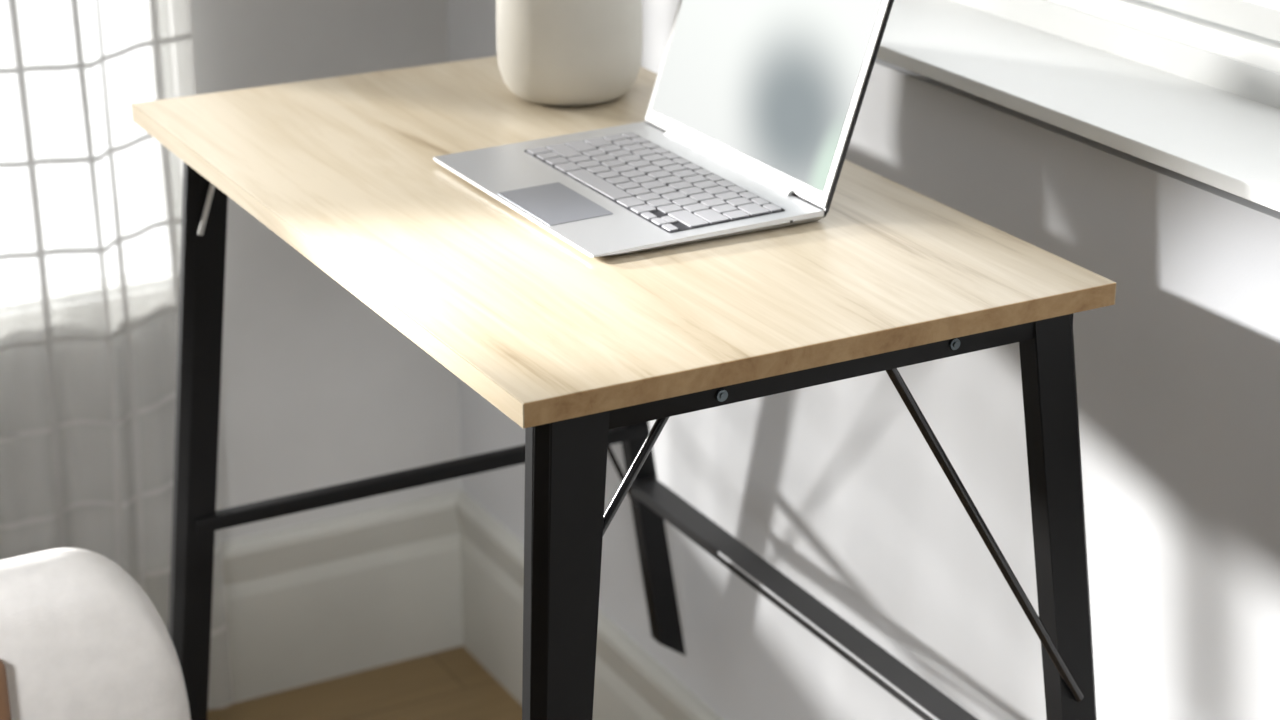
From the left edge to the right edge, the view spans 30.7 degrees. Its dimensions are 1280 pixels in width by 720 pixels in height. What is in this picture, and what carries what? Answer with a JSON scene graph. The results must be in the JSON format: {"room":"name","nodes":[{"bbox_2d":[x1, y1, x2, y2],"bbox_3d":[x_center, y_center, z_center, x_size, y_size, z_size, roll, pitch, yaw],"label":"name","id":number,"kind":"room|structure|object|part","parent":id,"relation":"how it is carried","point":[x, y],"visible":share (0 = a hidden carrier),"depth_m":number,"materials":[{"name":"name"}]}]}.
{"room":"home office","nodes":[
{"label":"home office","id":0,"kind":"room"},
{"bbox_2d":[189,0,460,541],"bbox_3d":[-2.480,-0.346,2.445,4.920,2.670,0.100,-11,24,-26],"label":"wall","id":1,"kind":"structure","parent":0,"point":[318,389],"depth_m":3.65,"materials":[{"name":"grey paint"}]},
{"bbox_2d":[0,0,233,708],"bbox_3d":[-0.910,-0.561,3.155,0.609,2.490,0.070,-11,24,-26],"label":"sheer curtain","id":2,"kind":"object","parent":1,"relation":"hanging from","point":[91,202],"visible":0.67,"depth_m":3.40,"materials":[{"name":"white fabric"}]},
{"bbox_2d":[208,489,462,709],"bbox_3d":[-2.364,0.765,2.877,4.720,0.285,0.020,-11,24,-26],"label":"baseboard","id":3,"kind":"structure","parent":1,"relation":"attached to","point":[321,600],"depth_m":3.83,"materials":[{"name":"paint"}]},
{"bbox_2d":[207,646,521,719],"bbox_3d":[-0.970,1.840,0.671,5.220,0.100,6.250,-11,24,-26],"label":"floor","id":4,"kind":"structure","parent":0,"point":[449,684],"depth_m":3.81,"materials":[{"name":"brown wood"}]},
{"bbox_2d":[0,548,189,719],"bbox_3d":[-0.809,0.543,2.713,0.480,0.820,0.536,-11,24,-26],"label":"upholstered chair","id":5,"kind":"object","parent":4,"relation":"on","point":[81,639],"visible":1,"depth_m":2.45,"materials":[{"name":"beige fabric"}]},
{"bbox_3d":[-0.669,0.508,2.466,0.036,0.425,0.022,-11,24,-26],"label":"post","id":6,"kind":"part","parent":5,"relation":"part of","materials":[{"name":"brown wood"}]},
{"bbox_2d":[131,56,1116,719],"bbox_3d":[-0.043,0.399,2.531,0.769,1.220,1.075,-11,24,-26],"label":"desk","id":7,"kind":"object","parent":4,"relation":"on","point":[580,351],"visible":0.91,"depth_m":2.12,"materials":[{"name":"brown wood"}]},
{"bbox_3d":[-0.541,0.302,2.807,0.175,1.199,0.026,-11,24,-26],"label":"leg","id":8,"kind":"part","parent":7,"relation":"part of","materials":[{"name":"black metal"}]},
{"bbox_3d":[-0.484,-0.184,2.626,0.034,0.087,0.006,-11,24,-26],"label":"brace rod","id":9,"kind":"part","parent":7,"relation":"part of","materials":[{"name":"metal"}]},
{"bbox_3d":[-0.078,0.612,2.018,0.060,1.199,0.189,7,23,18],"label":"leg","id":10,"kind":"part","parent":7,"relation":"part of","materials":[{"name":"black metal"}]},
{"bbox_2d":[496,0,642,105],"bbox_3d":[-0.079,-0.431,2.598,0.165,0.276,0.165,-11,24,-26],"label":"vase","id":11,"kind":"object","parent":7,"relation":"on","point":[550,52],"visible":1,"depth_m":2.56,"materials":[{"name":"beige ceramic"}]},
{"bbox_3d":[-0.118,-0.052,2.904,0.259,0.569,0.007,-10,24,-24],"label":"brace rod","id":12,"kind":"part","parent":7,"relation":"part of","materials":[{"name":"black metal"}]},
{"bbox_3d":[-0.017,0.112,1.907,0.105,0.146,0.013,-11,24,-26],"label":"brace rod","id":13,"kind":"part","parent":7,"relation":"part of","materials":[{"name":"black metal"}]},
{"bbox_3d":[-0.015,0.027,3.006,0.165,0.834,0.023,-11,24,-26],"label":"leg","id":14,"kind":"part","parent":7,"relation":"part of","materials":[{"name":"black metal"}]},
{"bbox_2d":[433,0,893,256],"bbox_3d":[0.016,-0.279,2.273,0.324,0.232,0.356,-11,24,-26],"label":"laptop","id":15,"kind":"object","parent":7,"relation":"on","point":[753,110],"visible":1,"depth_m":2.29,"materials":[{"name":"silver metal"}]},
{"bbox_3d":[0.124,-0.305,2.327,0.077,0.222,0.356,-11,24,-26],"label":"lid","id":16,"kind":"part","parent":15,"relation":"part of","materials":[{"name":"plastic"}]},
{"bbox_3d":[0.160,0.003,1.966,0.503,0.027,0.020,-11,24,-26],"label":"rail","id":17,"kind":"part","parent":7,"relation":"part of","materials":[{"name":"black metal"}]},
{"bbox_3d":[0.311,0.159,2.088,0.216,0.366,0.009,-6,22,-15],"label":"brace rod","id":18,"kind":"part","parent":7,"relation":"part of","materials":[{"name":"black metal"}]},
{"bbox_3d":[0.429,0.511,2.274,0.193,1.199,0.051,4,22,10],"label":"leg","id":19,"kind":"part","parent":7,"relation":"part of","materials":[{"name":"black metal"}]},
{"bbox_2d":[446,0,1279,719],"bbox_3d":[0.971,-0.004,1.575,0.240,2.670,5.050,-11,24,-26],"label":"wall","id":20,"kind":"structure","parent":0,"point":[836,486],"depth_m":2.50,"materials":[{"name":"grey paint"}]},
{"bbox_2d":[456,489,722,719],"bbox_3d":[0.880,1.145,1.913,0.020,0.285,4.950,-11,24,-26],"label":"baseboard","id":21,"kind":"structure","parent":20,"relation":"attached to","point":[630,684],"depth_m":3.74,"materials":[{"name":"paint"}]},
{"bbox_2d":[876,0,1279,211],"bbox_3d":[0.657,-0.688,1.899,0.261,1.134,2.120,-11,24,-26],"label":"window sill","id":22,"kind":"structure","parent":20,"relation":"in","point":[1189,88],"depth_m":2.37,"materials":[{"name":"white paint"}]},
{"bbox_3d":[0.743,-0.712,1.940,0.065,1.119,2.120,-11,24,-26],"label":"frame","id":23,"kind":"part","parent":22,"relation":"part of","materials":[{"name":"white paint"}]},
{"bbox_3d":[0.743,-0.711,1.940,0.020,1.001,2.000,-11,24,-26],"label":"sash","id":24,"kind":"part","parent":22,"relation":"part of","materials":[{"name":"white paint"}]}
]}

